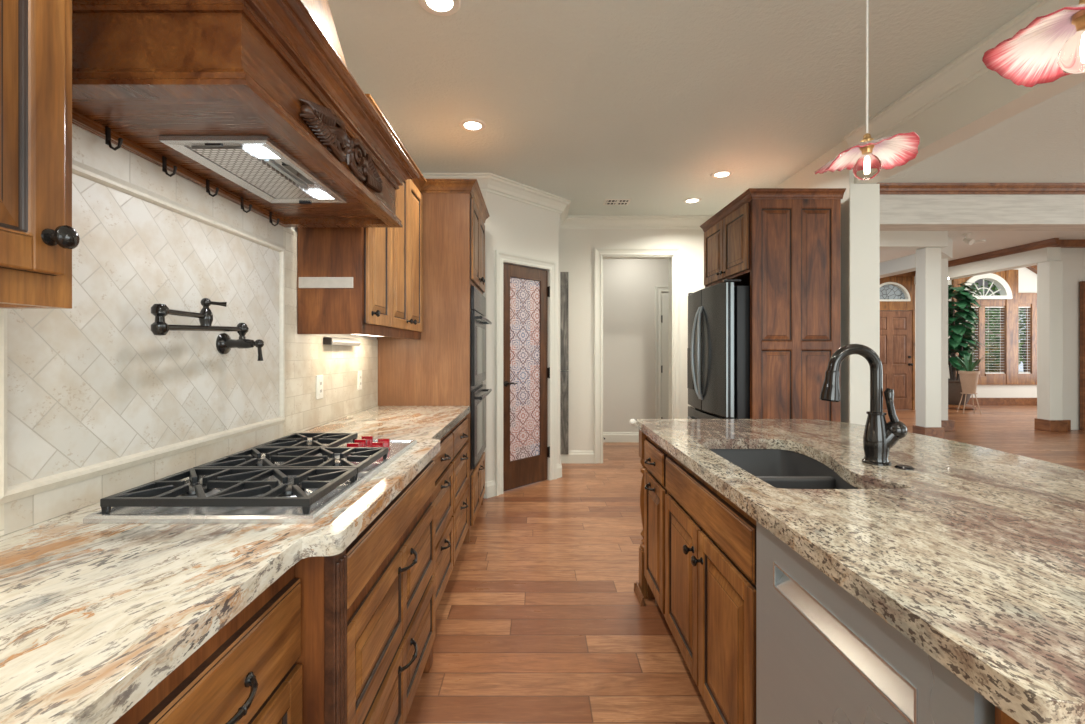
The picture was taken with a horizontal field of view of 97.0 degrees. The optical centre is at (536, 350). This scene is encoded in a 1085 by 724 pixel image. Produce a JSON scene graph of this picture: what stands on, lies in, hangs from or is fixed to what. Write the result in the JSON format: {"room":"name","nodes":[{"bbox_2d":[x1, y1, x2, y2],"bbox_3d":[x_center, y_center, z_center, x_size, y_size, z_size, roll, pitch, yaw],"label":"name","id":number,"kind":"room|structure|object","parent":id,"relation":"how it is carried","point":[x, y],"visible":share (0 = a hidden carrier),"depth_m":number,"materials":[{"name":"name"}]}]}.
{"room":"kitchen","nodes":[
{"label":"kitchen","id":0,"kind":"room"},
{"bbox_2d":[286,227,376,339],"bbox_3d":[-1.145,-0.114,0.885,0.150,2.787,6.570,0,0,0],"label":"wall","id":1,"kind":"structure","parent":0,"point":[290,228],"depth_m":2.65,"materials":[{"name":"paint"}]},
{"bbox_2d":[0,0,79,308],"bbox_3d":[-0.887,-0.587,0.152,0.341,1.035,1.405,0,0,0],"label":"upper cabinet","id":2,"kind":"object","parent":1,"relation":"attached to","point":[38,238],"visible":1,"depth_m":0.72,"materials":[{"name":"brown wood"}]},
{"bbox_2d":[0,123,377,535],"bbox_3d":[-1.057,-0.076,1.097,0.026,0.887,4.195,0,0,0],"label":"backsplash","id":3,"kind":"structure","parent":1,"relation":"attached to","point":[95,405],"depth_m":1.32,"materials":[{"name":"tile"}]},
{"bbox_2d":[151,298,263,360],"bbox_3d":[-0.991,-0.062,1.441,0.137,0.194,0.430,0,0,0],"label":"pot filler","id":4,"kind":"object","parent":3,"relation":"attached to","point":[224,343],"visible":1,"depth_m":1.44,"materials":[{"name":"brown metal"}]},
{"bbox_2d":[316,375,322,398],"bbox_3d":[-1.055,0.177,2.335,0.010,0.115,0.070,0,0,0],"label":"wall outlet","id":5,"kind":"object","parent":3,"relation":"attached to","point":[319,378],"visible":1,"depth_m":2.32,"materials":[{"name":"white plastic"}]},
{"bbox_2d":[319,379,322,394],"bbox_3d":[-1.052,0.177,2.335,0.004,0.075,0.034,0,0,0],"label":"socket","id":6,"kind":"object","parent":5,"relation":"attached to","point":[320,380],"depth_m":2.33,"materials":[{"name":"white plastic"}]},
{"bbox_2d":[323,337,360,345],"bbox_3d":[-1.035,-0.047,2.566,0.048,0.044,0.388,0,0,0],"label":"under-cabinet light","id":7,"kind":"object","parent":3,"relation":"attached to","point":[336,341],"visible":1,"depth_m":2.50,"materials":[{"name":"grey plastic"}]},
{"bbox_2d":[357,370,361,389],"bbox_3d":[-1.055,0.177,2.860,0.010,0.115,0.070,0,0,0],"label":"wall outlet","id":8,"kind":"object","parent":3,"relation":"attached to","point":[359,373],"visible":1,"depth_m":2.84,"materials":[{"name":"white plastic"}]},
{"bbox_2d":[359,374,361,386],"bbox_3d":[-1.052,0.177,2.860,0.004,0.075,0.034,0,0,0],"label":"socket","id":9,"kind":"object","parent":8,"relation":"attached to","point":[360,375],"depth_m":2.86,"materials":[{"name":"white plastic"}]},
{"bbox_2d":[72,0,419,226],"bbox_3d":[-0.782,-0.993,1.475,0.552,1.024,1.204,0,0,0],"label":"range hood","id":10,"kind":"object","parent":1,"relation":"attached to","point":[258,105],"visible":1,"depth_m":1.14,"materials":[{"name":"brown wood"}]},
{"bbox_2d":[297,94,426,339],"bbox_3d":[-0.888,-0.589,2.630,0.339,1.032,1.130,0,0,0],"label":"upper cabinet","id":11,"kind":"object","parent":1,"relation":"attached to","point":[368,281],"visible":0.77,"depth_m":2.15,"materials":[{"name":"brown wood"}]},
{"bbox_2d":[481,191,485,497],"bbox_3d":[-0.830,-0.114,4.230,0.780,2.787,0.120,0,0,0],"label":"wall","id":12,"kind":"structure","parent":0,"point":[483,192],"depth_m":4.17,"materials":[{"name":"paint"}]},
{"bbox_2d":[486,191,557,481],"bbox_3d":[-0.145,-0.114,4.557,0.120,2.787,0.965,0,0,44],"label":"wall","id":13,"kind":"structure","parent":0,"point":[512,226],"depth_m":4.30,"materials":[{"name":"paint"}]},
{"bbox_2d":[484,480,495,497],"bbox_3d":[-0.411,1.210,4.189,0.123,0.140,0.031,0,0,-38],"label":"baseboard","id":14,"kind":"structure","parent":13,"relation":"attached to","point":[490,486],"depth_m":4.18,"materials":[{"name":"paint"}]},
{"bbox_2d":[495,250,556,495],"bbox_3d":[-0.088,0.198,4.511,0.026,2.165,0.790,0,0,44],"label":"door frame","id":15,"kind":"structure","parent":13,"relation":"attached to","point":[500,256],"depth_m":4.37,"materials":[{"name":"paint"}]},
{"bbox_2d":[503,263,549,491],"bbox_3d":[-0.091,0.241,4.526,0.090,2.061,0.616,0,0,44],"label":"door","id":16,"kind":"structure","parent":13,"relation":"in","point":[526,291],"depth_m":4.54,"materials":[{"name":"brown wood"}]},
{"bbox_2d":[558,213,559,463],"bbox_3d":[0.176,-0.114,5.170,0.120,2.787,0.661,0,0,0],"label":"wall","id":17,"kind":"structure","parent":0,"point":[558,213],"depth_m":4.84,"materials":[{"name":"paint"}]},
{"bbox_2d":[557,461,561,477],"bbox_3d":[0.235,1.210,4.891,0.058,0.140,0.219,0,0,16],"label":"baseboard","id":18,"kind":"structure","parent":17,"relation":"attached to","point":[559,466],"depth_m":4.82,"materials":[{"name":"paint"}]},
{"bbox_2d":[560,229,704,450],"bbox_3d":[1.250,-0.114,5.525,2.300,2.787,0.130,0,0,0],"label":"wall","id":19,"kind":"structure","parent":0,"point":[577,246],"depth_m":5.46,"materials":[{"name":"paint"}]},
{"bbox_2d":[560,272,567,453],"bbox_3d":[0.303,0.143,5.446,0.108,2.067,0.027,0,0,0],"label":"board","id":20,"kind":"object","parent":19,"relation":"attached to","point":[563,275],"visible":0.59,"depth_m":5.43,"materials":[{"name":"grey wood"}]},
{"bbox_2d":[422,173,711,228],"bbox_3d":[0.437,-1.444,5.020,3.549,0.124,0.968,0,0,-26],"label":"crown molding","id":21,"kind":"structure","parent":19,"relation":"attached to","point":[489,182],"depth_m":4.87,"materials":[{"name":"paint"}]},
{"bbox_2d":[560,451,593,462],"bbox_3d":[0.445,1.210,5.230,0.419,0.140,0.460,0,0,0],"label":"baseboard","id":22,"kind":"structure","parent":19,"relation":"attached to","point":[572,456],"depth_m":5.44,"materials":[{"name":"paint"}]},
{"bbox_2d":[594,248,680,463],"bbox_3d":[1.143,0.056,5.515,0.987,2.448,0.161,0,0,0],"label":"door frame","id":23,"kind":"structure","parent":19,"relation":"attached to","point":[598,252],"depth_m":5.45,"materials":[{"name":"paint"}]},
{"bbox_2d":[603,259,668,431],"bbox_3d":[1.450,-0.114,6.770,2.300,2.787,0.120,0,0,0],"label":"wall","id":24,"kind":"structure","parent":0,"point":[629,285],"depth_m":6.71,"materials":[{"name":"paint"}]},
{"bbox_2d":[603,432,638,441],"bbox_3d":[1.007,1.210,6.155,1.273,0.140,1.110,0,0,0],"label":"baseboard","id":25,"kind":"structure","parent":24,"relation":"attached to","point":[609,436],"depth_m":6.69,"materials":[{"name":"paint"}]},
{"bbox_2d":[655,286,668,418],"bbox_3d":[2.113,0.190,6.697,0.922,2.181,0.026,0,0,0],"label":"door frame","id":26,"kind":"structure","parent":24,"relation":"in","point":[658,289],"depth_m":6.70,"materials":[{"name":"paint"}]},
{"bbox_2d":[661,293,668,418],"bbox_3d":[2.109,0.230,6.722,0.760,2.082,0.045,0,0,0],"label":"door","id":27,"kind":"structure","parent":26,"relation":"attached to","point":[664,296],"depth_m":6.71,"materials":[{"name":"paint"}]},
{"bbox_2d":[328,0,1084,215],"bbox_3d":[4.450,-1.557,2.225,11.500,0.100,9.250,0,0,0],"label":"ceiling","id":28,"kind":"structure","parent":0,"point":[586,103],"depth_m":2.78,"materials":[{"name":"paint"}]},
{"bbox_2d":[418,0,460,15],"bbox_3d":[-0.420,-1.504,2.070,0.184,0.006,0.184,0,0,0],"label":"recessed light","id":29,"kind":"object","parent":28,"relation":"in","point":[436,7],"visible":1,"depth_m":2.10,"materials":[{"name":"white plastic"}]},
{"bbox_2d":[459,119,485,131],"bbox_3d":[-0.430,-1.504,3.210,0.184,0.006,0.184,0,0,0],"label":"recessed light","id":30,"kind":"object","parent":28,"relation":"in","point":[472,125],"visible":1,"depth_m":3.20,"materials":[{"name":"white plastic"}]},
{"bbox_2d":[603,199,631,204],"bbox_3d":[0.810,-1.502,4.865,0.260,0.009,0.190,0,0,0],"label":"ceiling vent","id":31,"kind":"object","parent":28,"relation":"in","point":[607,201],"visible":1,"depth_m":4.84,"materials":[{"name":"white plastic"}]},
{"bbox_2d":[683,198,701,203],"bbox_3d":[1.560,-1.504,4.820,0.184,0.006,0.184,0,0,0],"label":"recessed light","id":32,"kind":"object","parent":28,"relation":"in","point":[688,200],"visible":1,"depth_m":4.81,"materials":[{"name":"white glass"}]},
{"bbox_2d":[711,170,733,177],"bbox_3d":[1.580,-1.504,4.100,0.184,0.006,0.184,0,0,0],"label":"recessed light","id":33,"kind":"object","parent":28,"relation":"in","point":[723,173],"visible":1,"depth_m":4.09,"materials":[{"name":"white plastic"}]},
{"bbox_2d":[814,0,919,180],"bbox_3d":[1.109,-1.038,1.600,0.289,0.937,0.297,0,0,0],"label":"pendant light","id":34,"kind":"object","parent":28,"relation":"hanging from","point":[866,158],"visible":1,"depth_m":1.59,"materials":[{"name":"pink glass"}]},
{"bbox_2d":[859,133,874,153],"bbox_3d":[1.100,-0.689,1.600,0.041,0.068,0.042,0,0,0],"label":"socket","id":35,"kind":"object","parent":34,"relation":"attached to","point":[868,149],"depth_m":1.59,"materials":[{"name":"gold metal"}]},
{"bbox_2d":[982,0,1084,86],"bbox_3d":[1.103,-1.028,0.968,0.297,0.937,0.291,0,0,24],"label":"pendant light","id":36,"kind":"object","parent":28,"relation":"hanging from","point":[1051,47],"visible":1,"depth_m":1.03,"materials":[{"name":"pink glass"}]},
{"bbox_2d":[1071,0,1084,30],"bbox_3d":[1.100,-0.679,0.960,0.042,0.068,0.041,0,0,24],"label":"socket","id":37,"kind":"object","parent":36,"relation":"attached to","point":[1077,16],"depth_m":0.96,"materials":[{"name":"gold metal"}]},
{"bbox_2d":[405,405,1084,723],"bbox_3d":[5.950,1.330,4.800,14.500,0.100,14.800,0,0,0],"label":"floor","id":38,"kind":"structure","parent":0,"point":[540,618],"depth_m":2.37,"materials":[{"name":"brown wood"}]},
{"bbox_2d":[113,565,301,723],"bbox_3d":[-0.754,0.846,0.033,0.628,0.869,1.905,0,0,0],"label":"base cabinet","id":39,"kind":"object","parent":38,"relation":"on","point":[247,672],"visible":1,"depth_m":0.79,"materials":[{"name":"brown wood"}]},
{"bbox_2d":[294,460,435,723],"bbox_3d":[-0.724,0.846,1.488,0.689,0.869,1.005,0,0,0],"label":"base cabinet","id":40,"kind":"object","parent":38,"relation":"on","point":[368,609],"visible":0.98,"depth_m":1.24,"materials":[{"name":"brown wood"}]},
{"bbox_2d":[0,406,469,723],"bbox_3d":[-0.732,0.389,1.124,0.674,0.042,4.148,0,0,0],"label":"countertop","id":41,"kind":"structure","parent":40,"relation":"on","point":[94,617],"depth_m":0.76,"materials":[{"name":"beige stone"}]},
{"bbox_2d":[83,433,416,523],"bbox_3d":[-0.720,0.343,1.460,0.490,0.049,0.880,0,0,0],"label":"gas cooktop","id":42,"kind":"object","parent":41,"relation":"in","point":[293,478],"visible":1,"depth_m":1.17,"materials":[{"name":"metal"}]},
{"bbox_2d":[377,179,489,541],"bbox_3d":[-0.730,0.077,3.573,0.676,2.405,0.855,0,0,0],"label":"tall cabinet","id":43,"kind":"object","parent":38,"relation":"on","point":[434,369],"visible":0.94,"depth_m":3.20,"materials":[{"name":"brown wood"}]},
{"bbox_2d":[470,286,491,468],"bbox_3d":[-0.681,0.182,3.600,0.637,1.245,0.736,0,0,0],"label":"double oven","id":44,"kind":"object","parent":43,"relation":"in","point":[478,391],"visible":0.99,"depth_m":3.38,"materials":[{"name":"black metal"}]},
{"bbox_2d":[432,416,468,610],"bbox_3d":[-0.741,0.846,2.594,0.654,0.869,1.203,0,0,0],"label":"base cabinet","id":45,"kind":"object","parent":38,"relation":"on","point":[450,495],"visible":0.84,"depth_m":2.53,"materials":[{"name":"brown wood"}]},
{"bbox_2d":[687,279,749,418],"bbox_3d":[1.677,0.375,3.849,0.846,1.770,0.872,0,0,0],"label":"refrigerator","id":46,"kind":"object","parent":38,"relation":"on","point":[718,350],"visible":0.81,"depth_m":3.51,"materials":[{"name":"black metal"}]},
{"bbox_2d":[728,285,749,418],"bbox_3d":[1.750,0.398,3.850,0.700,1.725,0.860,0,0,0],"label":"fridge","id":47,"kind":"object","parent":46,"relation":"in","point":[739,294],"depth_m":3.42,"materials":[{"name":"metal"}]},
{"bbox_2d":[700,188,845,421],"bbox_3d":[1.794,0.080,3.818,0.681,2.400,1.005,0,0,0],"label":"tall cabinet","id":48,"kind":"object","parent":38,"relation":"on","point":[784,244],"visible":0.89,"depth_m":3.37,"materials":[{"name":"brown wood"}]},
{"bbox_2d":[634,430,1019,723],"bbox_3d":[0.929,0.846,1.548,0.843,0.869,2.037,0,0,0],"label":"base cabinet","id":49,"kind":"object","parent":38,"relation":"on","point":[697,549],"visible":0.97,"depth_m":1.57,"materials":[{"name":"brown wood"}]},
{"bbox_2d":[636,419,1084,723],"bbox_3d":[1.114,0.389,1.542,1.174,0.042,2.085,0,0,0],"label":"countertop","id":50,"kind":"structure","parent":49,"relation":"on","point":[975,555],"depth_m":0.96,"materials":[{"name":"beige stone"}]},
{"bbox_2d":[629,419,636,424],"bbox_3d":[0.513,0.380,2.548,0.044,0.035,0.034,0,0,0],"label":"outlet","id":51,"kind":"object","parent":50,"relation":"attached to","point":[632,421],"visible":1,"depth_m":2.54,"materials":[{"name":"white plastic"}]},
{"bbox_2d":[709,449,858,488],"bbox_3d":[0.840,0.511,1.636,0.458,0.212,0.782,0,0,0],"label":"double sink","id":52,"kind":"object","parent":50,"relation":"in","point":[779,468],"visible":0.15,"depth_m":1.94,"materials":[{"name":"grey metal"}]},
{"bbox_2d":[819,344,907,465],"bbox_3d":[1.060,0.173,1.564,0.256,0.390,0.092,0,0,0],"label":"kitchen faucet","id":53,"kind":"object","parent":50,"relation":"on","point":[879,436],"visible":1,"depth_m":1.55,"materials":[{"name":"black metal"}]},
{"bbox_2d":[894,464,914,469],"bbox_3d":[1.148,0.364,1.500,0.050,0.008,0.050,0,0,0],"label":"cover","id":54,"kind":"object","parent":50,"relation":"on","point":[899,466],"visible":1,"depth_m":1.49,"materials":[{"name":"black metal"}]},
{"bbox_2d":[756,521,994,723],"bbox_3d":[0.847,0.847,0.895,0.607,0.865,0.594,0,0,0],"label":"dishwasher","id":55,"kind":"object","parent":49,"relation":"in","point":[823,656],"visible":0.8,"depth_m":0.89,"materials":[{"name":"grey metal"}]},
{"bbox_2d":[916,247,940,426],"bbox_3d":[5.735,-0.107,7.035,0.230,2.775,0.190,0,0,0],"label":"column","id":56,"kind":"structure","parent":38,"relation":"on","point":[928,259],"depth_m":6.94,"materials":[{"name":"paint"}]},
{"bbox_2d":[912,425,944,438],"bbox_3d":[5.735,1.195,7.035,0.290,0.170,0.230,0,0,0],"label":"baseboard","id":57,"kind":"structure","parent":56,"relation":"attached to","point":[939,432],"depth_m":6.92,"materials":[{"name":"brown wood"}]},
{"bbox_2d":[941,259,947,419],"bbox_3d":[6.450,-0.095,7.740,0.180,2.750,0.220,0,0,0],"label":"column","id":58,"kind":"structure","parent":38,"relation":"on","point":[944,262],"depth_m":7.63,"materials":[{"name":"paint"}]},
{"bbox_2d":[941,419,954,430],"bbox_3d":[6.485,1.195,7.740,0.290,0.170,0.260,0,0,0],"label":"baseboard","id":59,"kind":"structure","parent":58,"relation":"attached to","point":[949,425],"depth_m":7.61,"materials":[{"name":"brown wood"}]},
{"bbox_2d":[948,282,981,408],"bbox_3d":[9.301,-0.102,10.681,0.945,2.765,0.971,0,0,0],"label":"potted plant","id":60,"kind":"object","parent":38,"relation":"on","point":[959,334],"visible":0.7,"depth_m":10.47,"materials":[{"name":"green plant"}]},
{"bbox_2d":[956,354,984,413],"bbox_3d":[8.804,0.660,9.796,0.469,1.244,0.513,0,0,0],"label":"potted plant","id":61,"kind":"object","parent":38,"relation":"on","point":[968,378],"visible":1,"depth_m":9.72,"materials":[{"name":"green plant"}]},
{"bbox_2d":[1037,261,1062,419],"bbox_3d":[8.205,-0.070,7.680,0.210,2.700,0.200,0,0,0],"label":"column","id":62,"kind":"structure","parent":38,"relation":"on","point":[1049,273],"depth_m":7.59,"materials":[{"name":"paint"}]},
{"bbox_2d":[1034,418,1070,431],"bbox_3d":[8.340,1.190,7.680,0.520,0.180,0.240,0,0,0],"label":"baseboard","id":63,"kind":"structure","parent":62,"relation":"attached to","point":[1039,424],"depth_m":7.56,"materials":[{"name":"brown wood"}]},
{"bbox_2d":[775,140,853,422],"bbox_3d":[2.290,-0.114,4.420,0.180,2.787,2.080,0,0,0],"label":"wall","id":64,"kind":"structure","parent":0,"point":[806,177],"depth_m":3.46,"materials":[{"name":"paint"}]},
{"bbox_2d":[848,184,879,424],"bbox_3d":[2.295,0.056,3.373,0.210,2.449,0.025,0,0,0],"label":"column","id":65,"kind":"structure","parent":64,"relation":"attached to","point":[863,199],"depth_m":3.36,"materials":[{"name":"paint"}]},
{"bbox_2d":[844,0,1078,146],"bbox_3d":[2.195,-1.443,0.690,0.070,0.126,5.380,0,0,0],"label":"beam","id":66,"kind":"structure","parent":64,"relation":"attached to","point":[968,66],"depth_m":2.56,"materials":[{"name":"paint"}]},
{"bbox_2d":[854,70,1084,183],"bbox_3d":[2.305,-1.339,0.725,0.150,0.337,5.550,0,0,0],"label":"beam","id":67,"kind":"structure","parent":64,"relation":"attached to","point":[990,99],"depth_m":2.49,"materials":[{"name":"paint"}]},
{"bbox_2d":[876,183,1084,194],"bbox_3d":[5.995,-1.463,4.355,7.210,0.086,0.090,0,0,0],"label":"crown molding","id":68,"kind":"structure","parent":64,"relation":"attached to","point":[885,188],"depth_m":4.33,"materials":[{"name":"brown wood"}]},
{"bbox_2d":[880,195,1084,230],"bbox_3d":[5.990,-1.460,4.495,7.220,0.620,0.250,0,0,0],"label":"beam","id":69,"kind":"structure","parent":64,"relation":"attached to","point":[897,212],"depth_m":4.37,"materials":[{"name":"beige wood"}]},
{"bbox_2d":[880,231,947,249],"bbox_3d":[4.155,-1.623,7.025,3.510,0.255,0.250,0,0,0],"label":"beam","id":70,"kind":"structure","parent":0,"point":[889,240],"depth_m":6.90,"materials":[{"name":"paint"}]},
{"bbox_2d":[915,284,915,409],"bbox_3d":[6.810,-0.270,10.400,3.220,3.100,0.140,0,0,0],"label":"wall","id":71,"kind":"structure","parent":0,"point":[915,284],"depth_m":10.33,"materials":[{"name":"paint"}]},
{"bbox_2d":[880,271,914,409],"bbox_3d":[7.535,-0.205,10.342,1.170,2.970,0.215,0,0,0],"label":"door","id":72,"kind":"structure","parent":71,"relation":"in","point":[897,292],"depth_m":10.32,"materials":[{"name":"brown wood"}]},
{"bbox_2d":[880,254,915,277],"bbox_3d":[5.735,-1.335,8.730,0.230,0.210,3.200,0,0,0],"label":"trim","id":73,"kind":"structure","parent":71,"relation":"attached to","point":[905,264],"depth_m":7.48,"materials":[{"name":"paint"}]},
{"bbox_2d":[880,231,1084,262],"bbox_3d":[7.750,-2.160,8.050,10.900,0.820,6.900,0,0,0],"label":"ceiling","id":74,"kind":"structure","parent":0,"point":[995,240],"depth_m":7.57,"materials":[{"name":"white paint"}]},
{"bbox_2d":[941,237,952,258],"bbox_3d":[6.170,-1.605,7.404,1.046,0.290,0.272,0,0,-43],"label":"trim","id":75,"kind":"structure","parent":74,"relation":"attached to","point":[946,252],"depth_m":7.45,"materials":[{"name":"paint"}]},
{"bbox_2d":[963,233,973,244],"bbox_3d":[6.458,-1.662,7.187,0.099,0.174,0.133,0,0,-31],"label":"track spotlight","id":76,"kind":"object","parent":74,"relation":"attached to","point":[966,240],"visible":1,"depth_m":7.17,"materials":[{"name":"white plastic"}]},
{"bbox_2d":[974,240,985,243],"bbox_3d":[7.050,-1.731,7.640,0.140,0.036,0.140,0,0,0],"label":"smoke detector","id":77,"kind":"object","parent":74,"relation":"attached to","point":[976,241],"visible":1,"depth_m":7.61,"materials":[{"name":"white plastic"}]},
{"bbox_2d":[948,265,1036,397],"bbox_3d":[10.450,-0.620,11.220,4.300,3.800,0.280,0,0,0],"label":"wall","id":78,"kind":"structure","parent":0,"point":[1027,279],"depth_m":11.20,"materials":[{"name":"paint"}]},
{"bbox_2d":[960,307,978,369],"bbox_3d":[9.987,-0.251,11.197,0.597,1.575,0.034,0,0,0],"label":"blind","id":79,"kind":"object","parent":78,"relation":"attached to","point":[976,354],"depth_m":11.22,"materials":[{"name":"white plastic"}]},
{"bbox_2d":[952,270,1036,384],"bbox_3d":[10.708,-0.558,11.210,2.057,2.704,0.180,0,0,0],"label":"window","id":80,"kind":"structure","parent":78,"relation":"attached to","point":[1006,328],"depth_m":11.16,"materials":[{"name":"brown wood"}]},
{"bbox_2d":[985,307,1004,373],"bbox_3d":[10.663,-0.251,11.197,0.457,1.575,0.034,0,0,0],"label":"blind","id":81,"kind":"object","parent":78,"relation":"attached to","point":[994,316],"depth_m":11.22,"materials":[{"name":"white plastic"}]},
{"bbox_2d":[967,398,1036,404],"bbox_3d":[10.510,1.190,11.184,4.180,0.180,0.029,0,0,0],"label":"baseboard","id":82,"kind":"structure","parent":78,"relation":"attached to","point":[981,401],"depth_m":11.17,"materials":[{"name":"brown wood"}]},
{"bbox_2d":[1018,307,1030,373],"bbox_3d":[11.340,-0.251,11.197,0.317,1.575,0.034,0,0,0],"label":"blind","id":83,"kind":"object","parent":78,"relation":"attached to","point":[1024,313],"depth_m":11.22,"materials":[{"name":"white plastic"}]},
{"bbox_2d":[1061,248,1084,429],"bbox_3d":[10.500,-0.620,7.825,4.500,3.800,0.150,0,0,0],"label":"wall","id":84,"kind":"structure","parent":0,"point":[1073,259],"depth_m":7.75,"materials":[{"name":"paint"}]},
{"bbox_2d":[914,238,1084,273],"bbox_3d":[8.820,-1.694,8.890,1.560,0.108,2.880,0,0,0],"label":"crown molding","id":85,"kind":"structure","parent":84,"relation":"attached to","point":[1054,242],"depth_m":7.98,"materials":[{"name":"brown wood"}]},
{"bbox_2d":[914,247,1060,283],"bbox_3d":[8.210,-1.585,8.975,0.220,0.330,2.710,0,0,0],"label":"header","id":86,"kind":"object","parent":85,"relation":"attached to","point":[1028,258],"visible":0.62,"depth_m":8.31,"materials":[{"name":"paint"}]},
{"bbox_3d":[9.675,-0.235,2.800,0.150,3.030,10.000,0,0,0],"label":"wall","id":87,"kind":"structure","parent":0,"visible":0},
{"bbox_2d":[1080,281,1084,430],"bbox_3d":[9.160,0.085,7.695,0.860,2.390,0.050,0,0,0],"label":"door frame","id":88,"kind":"structure","parent":87,"relation":"attached to","point":[1082,283],"depth_m":7.68,"materials":[{"name":"brown wood"}]},
{"label":"outside","id":89,"kind":"structure","parent":0,"visible":0},
{"bbox_3d":[18.500,1.440,20.680,23.000,0.280,18.640,0,0,0],"label":"ground","id":90,"kind":"structure","parent":89,"visible":0},
{"bbox_2d":[968,279,999,295],"bbox_3d":[17.750,-1.410,26.500,15.300,5.420,4.000,0,0,0],"label":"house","id":91,"kind":"structure","parent":90,"relation":"on","point":[980,281],"depth_m":25.89,"materials":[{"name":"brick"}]},
{"bbox_2d":[968,280,999,295],"bbox_3d":[19.953,-1.093,21.537,3.598,4.788,3.485,0,0,0],"label":"shrub","id":92,"kind":"object","parent":90,"relation":"on","point":[994,287],"visible":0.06,"depth_m":21.94,"materials":[{"name":"green plant"}]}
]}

